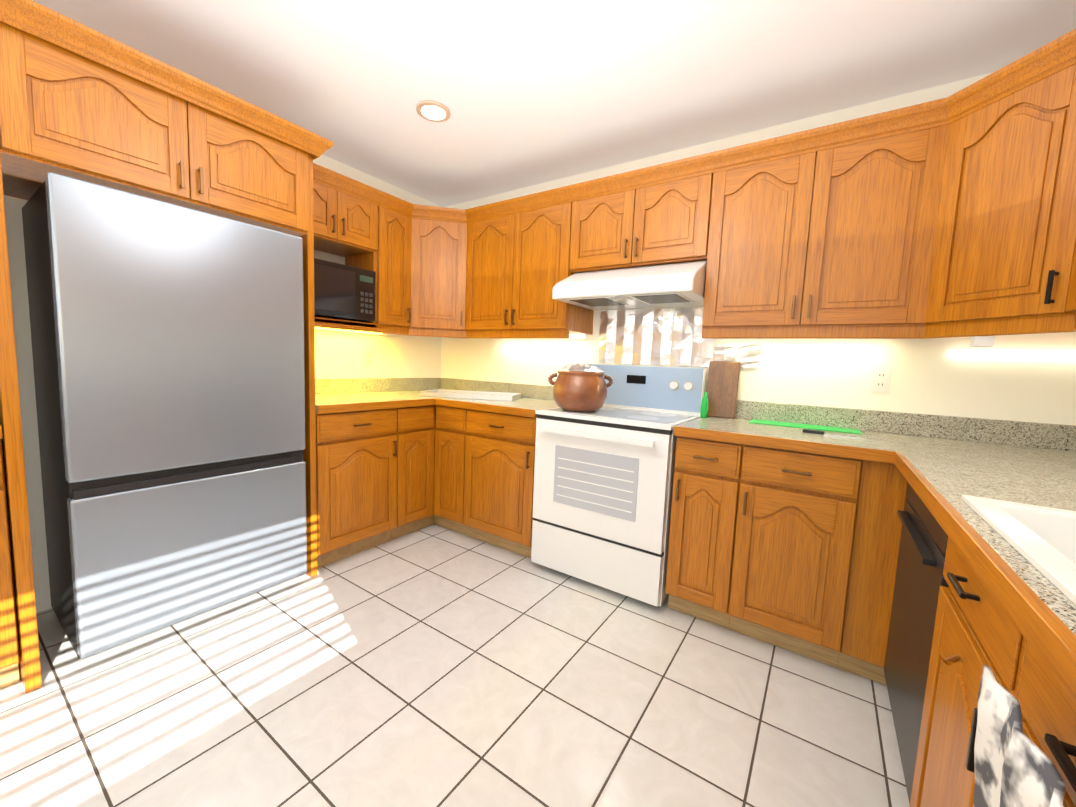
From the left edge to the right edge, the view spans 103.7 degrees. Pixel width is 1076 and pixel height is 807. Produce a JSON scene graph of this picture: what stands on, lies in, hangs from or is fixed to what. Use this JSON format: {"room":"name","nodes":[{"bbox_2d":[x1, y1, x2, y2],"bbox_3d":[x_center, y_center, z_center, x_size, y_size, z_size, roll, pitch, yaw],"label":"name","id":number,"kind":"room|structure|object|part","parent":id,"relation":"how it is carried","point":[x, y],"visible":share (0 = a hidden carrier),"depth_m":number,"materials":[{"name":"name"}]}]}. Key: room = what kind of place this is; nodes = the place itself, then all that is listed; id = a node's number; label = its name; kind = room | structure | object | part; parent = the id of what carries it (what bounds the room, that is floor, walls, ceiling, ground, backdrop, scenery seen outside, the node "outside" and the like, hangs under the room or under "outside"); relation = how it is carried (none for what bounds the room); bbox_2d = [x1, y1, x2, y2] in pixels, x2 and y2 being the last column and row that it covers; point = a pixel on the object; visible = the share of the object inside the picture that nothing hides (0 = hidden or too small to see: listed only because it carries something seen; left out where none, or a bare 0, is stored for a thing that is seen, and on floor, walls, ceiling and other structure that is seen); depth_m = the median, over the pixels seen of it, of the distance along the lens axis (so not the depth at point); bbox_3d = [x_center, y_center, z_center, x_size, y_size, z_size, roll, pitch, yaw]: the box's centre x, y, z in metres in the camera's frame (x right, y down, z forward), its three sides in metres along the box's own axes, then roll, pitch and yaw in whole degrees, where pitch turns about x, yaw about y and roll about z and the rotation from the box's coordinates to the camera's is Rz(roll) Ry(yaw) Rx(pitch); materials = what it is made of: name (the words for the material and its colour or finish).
{"room":"kitchen","nodes":[
{"label":"kitchen","id":0,"kind":"room"},
{"bbox_2d":[4,155,441,612],"bbox_3d":[-2.097,-0.312,1.918,0.120,2.440,4.300,6,7,34],"label":"wall","id":1,"kind":"structure","parent":0,"point":[339,354],"depth_m":2.66,"materials":[{"name":"white paint"}]},
{"bbox_2d":[0,8,215,212],"bbox_3d":[-1.735,-1.003,1.656,0.637,0.386,0.525,6,7,34],"label":"upper cabinet","id":2,"kind":"object","parent":1,"relation":"attached to","point":[70,109],"depth_m":1.45,"materials":[{"name":"brown wood"}]},
{"bbox_2d":[208,104,315,239],"bbox_3d":[-1.507,-1.026,1.990,0.637,0.386,0.525,6,7,34],"label":"upper cabinet","id":3,"kind":"object","parent":1,"relation":"attached to","point":[266,178],"depth_m":1.86,"materials":[{"name":"brown wood"}]},
{"bbox_2d":[303,176,351,251],"bbox_3d":[-1.364,-1.105,2.451,0.350,0.306,0.335,6,7,34],"label":"upper cabinet","id":4,"kind":"object","parent":1,"relation":"attached to","point":[333,200],"depth_m":2.43,"materials":[{"name":"brown wood"}]},
{"bbox_2d":[320,188,375,259],"bbox_3d":[-1.243,-1.118,2.628,0.350,0.306,0.335,6,7,34],"label":"upper cabinet","id":5,"kind":"object","parent":1,"relation":"attached to","point":[363,205],"depth_m":2.60,"materials":[{"name":"brown wood"}]},
{"bbox_2d":[315,327,381,334],"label":"under-cabinet light","id":6,"kind":"object","parent":1,"relation":"attached to","point":[315,327],"depth_m":2.83,"materials":[{"name":"yellow"}]},
{"bbox_2d":[365,350,373,365],"bbox_3d":[-1.229,-0.329,3.083,0.008,0.116,0.072,6,7,34],"label":"electrical outlet","id":7,"kind":"object","parent":1,"relation":"attached to","point":[369,357],"visible":1,"depth_m":3.08,"materials":[{"name":"white plastic"}]},
{"bbox_2d":[340,196,411,331],"bbox_3d":[-1.063,-0.907,2.892,0.393,0.761,0.319,6,7,34],"label":"upper cabinet","id":8,"kind":"object","parent":1,"relation":"attached to","point":[389,261],"depth_m":2.76,"materials":[{"name":"brown wood"}]},
{"bbox_2d":[314,258,375,321],"bbox_3d":[-1.306,-0.672,2.571,0.354,0.315,0.480,6,7,34],"label":"microwave","id":9,"kind":"object","parent":8,"relation":"in","point":[343,292],"visible":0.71,"depth_m":2.50,"materials":[{"name":"black"}]},
{"bbox_2d":[315,378,439,393],"bbox_3d":[-1.771,-0.079,2.303,0.020,0.099,3.276,6,7,34],"label":"backsplash","id":10,"kind":"structure","parent":1,"relation":"attached to","point":[349,385],"depth_m":3.09,"materials":[{"name":"grey stone"}]},
{"bbox_2d":[0,524,909,806],"bbox_3d":[-0.576,1.117,0.976,3.930,0.100,4.540,6,7,34],"label":"floor","id":11,"kind":"structure","parent":0,"point":[434,666],"depth_m":1.44,"materials":[{"name":"tile"}]},
{"bbox_2d":[0,434,19,688],"bbox_3d":[-2.114,0.527,1.352,0.619,0.873,0.497,6,7,34],"label":"base cabinet","id":12,"kind":"object","parent":11,"relation":"on","point":[9,647],"depth_m":1.38,"materials":[{"name":"brown wood"}]},
{"bbox_2d":[22,172,306,658],"bbox_3d":[-1.631,0.065,1.934,0.627,1.725,0.800,6,7,34],"label":"fridge","id":13,"kind":"object","parent":11,"relation":"on","point":[167,339],"visible":1,"depth_m":1.65,"materials":[{"name":"grey metal"}]},
{"bbox_3d":[-1.406,0.280,1.795,0.057,0.058,0.792,6,7,34],"label":"handle","id":14,"kind":"part","parent":13,"relation":"part of","materials":[{"name":"black"}]},
{"bbox_2d":[316,402,407,567],"bbox_3d":[-1.250,0.440,2.617,0.619,0.873,0.562,6,7,34],"label":"base cabinet","id":15,"kind":"object","parent":11,"relation":"on","point":[352,443],"depth_m":2.37,"materials":[{"name":"brown wood"}]},
{"bbox_2d":[315,390,471,409],"bbox_3d":[-0.992,-0.039,2.926,0.618,0.039,1.416,6,7,34],"label":"countertop","id":16,"kind":"structure","parent":15,"relation":"on","point":[370,397],"depth_m":2.62,"materials":[{"name":"beige stone"}]},
{"bbox_2d":[419,389,521,400],"bbox_3d":[-0.472,-0.064,3.033,0.660,0.030,0.320,3,6,9],"label":"baking tray","id":17,"kind":"object","parent":16,"relation":"on","point":[503,396],"visible":0.98,"depth_m":2.91,"materials":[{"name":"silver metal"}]},
{"bbox_2d":[388,402,435,540],"bbox_3d":[-1.033,0.423,2.882,0.678,0.873,0.369,6,7,34],"label":"base cabinet","id":18,"kind":"object","parent":11,"relation":"on","point":[411,427],"depth_m":2.71,"materials":[{"name":"brown wood"}]},
{"bbox_2d":[432,402,471,535],"bbox_3d":[-0.417,0.435,3.012,0.362,0.873,0.678,6,7,34],"label":"base cabinet","id":19,"kind":"object","parent":11,"relation":"on","point":[452,440],"depth_m":2.78,"materials":[{"name":"brown wood"}]},
{"bbox_2d":[468,406,536,557],"bbox_3d":[-0.105,0.465,2.836,0.602,0.873,0.619,6,7,34],"label":"base cabinet","id":20,"kind":"object","parent":11,"relation":"on","point":[503,441],"depth_m":2.54,"materials":[{"name":"brown wood"}]},
{"bbox_2d":[436,398,558,413],"bbox_3d":[-0.173,0.001,2.852,0.823,0.039,0.618,6,7,34],"label":"countertop","id":21,"kind":"structure","parent":20,"relation":"on","point":[525,405],"depth_m":2.66,"materials":[{"name":"beige stone"}]},
{"bbox_2d":[531,363,706,606],"bbox_3d":[0.442,0.375,2.392,0.748,1.185,0.665,6,7,34],"label":"stove","id":22,"kind":"object","parent":11,"relation":"on","point":[603,489],"visible":0.85,"depth_m":2.17,"materials":[{"name":"white metal"}]},
{"bbox_2d":[548,363,612,411],"bbox_3d":[0.237,-0.095,2.375,0.307,0.268,0.306,6,7,34],"label":"clay pot","id":23,"kind":"object","parent":22,"relation":"on","point":[579,387],"visible":1,"depth_m":2.26,"materials":[{"name":"brown ceramic"}]},
{"bbox_3d":[0.239,-0.129,2.372,0.307,0.075,0.218,6,7,34],"label":"handle","id":24,"kind":"part","parent":23,"relation":"part of","materials":[{"name":"brown ceramic"}]},
{"bbox_3d":[0.245,-0.204,2.365,0.258,0.048,0.253,6,7,34],"label":"lid","id":25,"kind":"part","parent":23,"relation":"part of","materials":[{"name":"silver metal"}]},
{"bbox_3d":[0.813,-0.102,2.403,0.140,0.060,0.027,6,7,34],"label":"knob","id":26,"kind":"part","parent":22,"relation":"part of","materials":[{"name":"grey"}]},
{"bbox_2d":[665,430,763,633],"bbox_3d":[0.924,0.574,2.131,0.342,0.873,0.604,6,7,34],"label":"base cabinet","id":27,"kind":"object","parent":11,"relation":"on","point":[716,481],"depth_m":1.87,"materials":[{"name":"brown wood"}]},
{"bbox_2d":[744,442,867,669],"bbox_3d":[1.156,0.598,1.974,0.467,0.873,0.604,6,7,34],"label":"base cabinet","id":28,"kind":"object","parent":11,"relation":"on","point":[810,504],"depth_m":1.68,"materials":[{"name":"brown wood"}]},
{"bbox_2d":[676,416,1075,469],"bbox_3d":[1.409,0.167,1.782,1.471,0.039,0.618,6,7,34],"label":"countertop","id":29,"kind":"structure","parent":28,"relation":"on","point":[887,450],"depth_m":1.68,"materials":[{"name":"grey stone"}]},
{"bbox_2d":[700,392,707,417],"bbox_3d":[0.903,0.008,2.291,0.040,0.139,0.040,6,7,34],"label":"bottle","id":30,"kind":"object","parent":29,"relation":"on","point":[704,409],"visible":1,"depth_m":2.28,"materials":[{"name":"green plastic"}]},
{"bbox_2d":[706,361,740,418],"bbox_3d":[1.018,-0.078,2.341,0.160,0.308,0.060,6,7,34],"label":"cutting board","id":31,"kind":"object","parent":29,"relation":"on","point":[722,384],"visible":0.83,"depth_m":2.33,"materials":[{"name":"brown wood"}]},
{"bbox_2d":[748,419,861,433],"bbox_3d":[1.307,0.111,2.089,0.460,0.004,0.170,6,7,34],"label":"mat","id":32,"kind":"object","parent":29,"relation":"on","point":[815,427],"visible":0.86,"depth_m":2.06,"materials":[{"name":"green plastic"}]},
{"bbox_2d":[803,429,882,440],"bbox_3d":[1.300,0.133,1.813,0.280,0.013,0.025,6,7,34],"label":"knife","id":33,"kind":"object","parent":29,"relation":"on","point":[813,431],"visible":0.96,"depth_m":1.83,"materials":[{"name":"silver metal"}]},
{"bbox_2d":[868,462,899,661],"bbox_3d":[1.727,0.658,1.581,0.635,0.873,0.645,6,7,34],"label":"base cabinet","id":34,"kind":"object","parent":11,"relation":"on","point":[891,469],"depth_m":1.56,"materials":[{"name":"brown wood"}]},
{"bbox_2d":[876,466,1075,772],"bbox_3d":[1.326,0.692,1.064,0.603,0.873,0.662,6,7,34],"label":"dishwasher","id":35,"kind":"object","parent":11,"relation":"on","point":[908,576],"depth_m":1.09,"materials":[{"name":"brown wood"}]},
{"bbox_2d":[900,450,1075,517],"bbox_3d":[1.365,0.239,1.019,0.678,0.039,0.698,6,7,34],"label":"countertop","id":36,"kind":"structure","parent":35,"relation":"on","point":[941,480],"depth_m":1.10,"materials":[{"name":"grey stone"}]},
{"bbox_2d":[962,495,1075,604],"bbox_3d":[0.929,0.170,0.403,0.580,0.563,0.860,6,7,34],"label":"sink basin","id":37,"kind":"object","parent":36,"relation":"in","point":[1042,539],"visible":0.38,"depth_m":0.80,"materials":[{"name":"white ceramic"}]},
{"bbox_2d":[904,574,1075,806],"bbox_3d":[0.902,0.823,0.441,0.624,0.698,0.982,6,7,34],"label":"base cabinet","id":38,"kind":"object","parent":11,"relation":"on","point":[1032,656],"depth_m":0.74,"materials":[{"name":"brown wood"}]},
{"bbox_2d":[973,665,1065,806],"bbox_3d":[0.498,0.575,0.460,0.027,0.471,0.243,6,7,34],"label":"hanging towel","id":39,"kind":"object","parent":38,"relation":"hanging from","point":[1014,766],"visible":1,"depth_m":0.47,"materials":[{"name":"fabric"}]},
{"bbox_2d":[32,0,1075,206],"bbox_3d":[-0.475,-1.410,0.733,3.930,0.100,4.540,6,7,34],"label":"ceiling","id":40,"kind":"structure","parent":0,"point":[527,93],"depth_m":1.79,"materials":[{"name":"white paint"}]},
{"bbox_2d":[416,100,449,121],"bbox_3d":[-0.535,-1.492,2.164,0.170,0.014,0.170,6,7,34],"label":"recessed light","id":41,"kind":"object","parent":40,"relation":"in","point":[432,111],"visible":0.98,"depth_m":2.15,"materials":[{"name":"beige"}]},
{"bbox_2d":[441,72,1075,425],"bbox_3d":[0.720,-0.272,2.676,3.930,2.440,0.120,6,7,34],"label":"wall","id":42,"kind":"structure","parent":0,"point":[929,376],"depth_m":2.05,"materials":[{"name":"white paint"}]},
{"bbox_2d":[400,200,475,211],"bbox_3d":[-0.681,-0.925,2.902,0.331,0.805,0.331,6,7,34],"label":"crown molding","id":43,"kind":"structure","parent":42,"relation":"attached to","point":[406,204],"depth_m":2.81,"materials":[{"name":"brown wood"}]},
{"bbox_2d":[408,204,479,335],"bbox_3d":[-0.726,-0.917,3.138,0.668,0.761,0.668,6,7,34],"label":"upper cabinet","id":44,"kind":"object","parent":42,"relation":"attached to","point":[437,236],"depth_m":2.93,"materials":[{"name":"brown wood"}]},
{"bbox_2d":[468,204,527,335],"bbox_3d":[-0.241,-0.883,2.978,0.519,0.761,0.393,6,7,34],"label":"upper cabinet","id":45,"kind":"object","parent":42,"relation":"attached to","point":[494,234],"depth_m":2.82,"materials":[{"name":"brown wood"}]},
{"bbox_2d":[520,192,593,335],"bbox_3d":[0.109,-0.848,2.765,0.542,0.761,0.352,6,7,34],"label":"upper cabinet","id":46,"kind":"object","parent":42,"relation":"attached to","point":[550,234],"depth_m":2.60,"materials":[{"name":"brown wood"}]},
{"bbox_2d":[580,180,647,271],"bbox_3d":[0.474,-0.982,2.506,0.450,0.416,0.352,6,7,34],"label":"upper cabinet","id":47,"kind":"object","parent":42,"relation":"attached to","point":[612,217],"depth_m":2.33,"materials":[{"name":"brown wood"}]},
{"bbox_2d":[552,260,706,310],"bbox_3d":[0.546,-0.658,2.368,0.770,0.192,0.531,6,7,34],"label":"range hood","id":48,"kind":"object","parent":42,"relation":"attached to","point":[668,285],"visible":0.9,"depth_m":2.19,"materials":[{"name":"white metal"}]},
{"bbox_2d":[566,293,693,306],"bbox_3d":[0.496,-0.560,2.309,0.620,0.004,0.305,6,7,34],"label":"vent","id":49,"kind":"object","parent":48,"relation":"attached to","point":[654,298],"depth_m":2.26,"materials":[{"name":"silver metal"}]},
{"bbox_2d":[598,307,761,368],"bbox_3d":[0.798,-0.396,2.524,0.963,0.338,0.020,6,7,34],"label":"backsplash","id":50,"kind":"structure","parent":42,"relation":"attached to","point":[701,349],"depth_m":2.55,"materials":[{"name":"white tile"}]},
{"bbox_2d":[644,164,715,265],"bbox_3d":[0.746,-0.954,2.322,0.450,0.416,0.352,6,7,34],"label":"upper cabinet","id":51,"kind":"object","parent":42,"relation":"attached to","point":[678,222],"depth_m":2.13,"materials":[{"name":"brown wood"}]},
{"bbox_2d":[688,144,819,335],"bbox_3d":[1.097,-0.744,2.096,0.542,0.761,0.352,6,7,34],"label":"upper cabinet","id":52,"kind":"object","parent":42,"relation":"attached to","point":[752,195],"depth_m":1.96,"materials":[{"name":"brown wood"}]},
{"bbox_2d":[440,378,1075,449],"bbox_3d":[0.668,-0.014,2.639,3.682,0.099,0.020,6,7,34],"label":"backsplash","id":53,"kind":"structure","parent":42,"relation":"attached to","point":[1054,436],"depth_m":1.96,"materials":[{"name":"grey stone"}]},
{"bbox_2d":[780,112,943,335],"bbox_3d":[1.425,-0.708,1.850,0.520,0.761,0.393,6,7,34],"label":"upper cabinet","id":54,"kind":"object","parent":42,"relation":"attached to","point":[852,214],"depth_m":1.74,"materials":[{"name":"brown wood"}]},
{"bbox_2d":[870,367,891,392],"bbox_3d":[1.618,-0.111,1.995,0.072,0.116,0.008,6,7,34],"label":"electrical outlet","id":55,"kind":"object","parent":42,"relation":"attached to","point":[880,379],"visible":1,"depth_m":1.99,"materials":[{"name":"white plastic"}]},
{"bbox_2d":[904,32,1075,335],"bbox_3d":[1.754,-0.656,1.454,0.678,0.761,0.678,6,7,34],"label":"upper cabinet","id":56,"kind":"object","parent":42,"relation":"attached to","point":[952,216],"depth_m":1.43,"materials":[{"name":"brown wood"}]},
{"bbox_2d":[924,29,1075,111],"bbox_3d":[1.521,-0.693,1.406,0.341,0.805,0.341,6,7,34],"label":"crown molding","id":57,"kind":"structure","parent":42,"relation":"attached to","point":[929,103],"depth_m":1.56,"materials":[{"name":"brown wood"}]},
{"bbox_2d":[948,336,1075,359],"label":"under-cabinet light","id":58,"kind":"object","parent":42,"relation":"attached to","point":[982,341],"depth_m":1.69,"materials":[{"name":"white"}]},
{"bbox_2d":[1044,128,1075,319],"bbox_3d":[1.598,-0.616,0.971,0.393,0.761,0.499,6,7,34],"label":"upper cabinet","id":59,"kind":"object","parent":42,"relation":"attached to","point":[1062,290],"depth_m":1.26,"materials":[{"name":"brown wood"}]}
]}

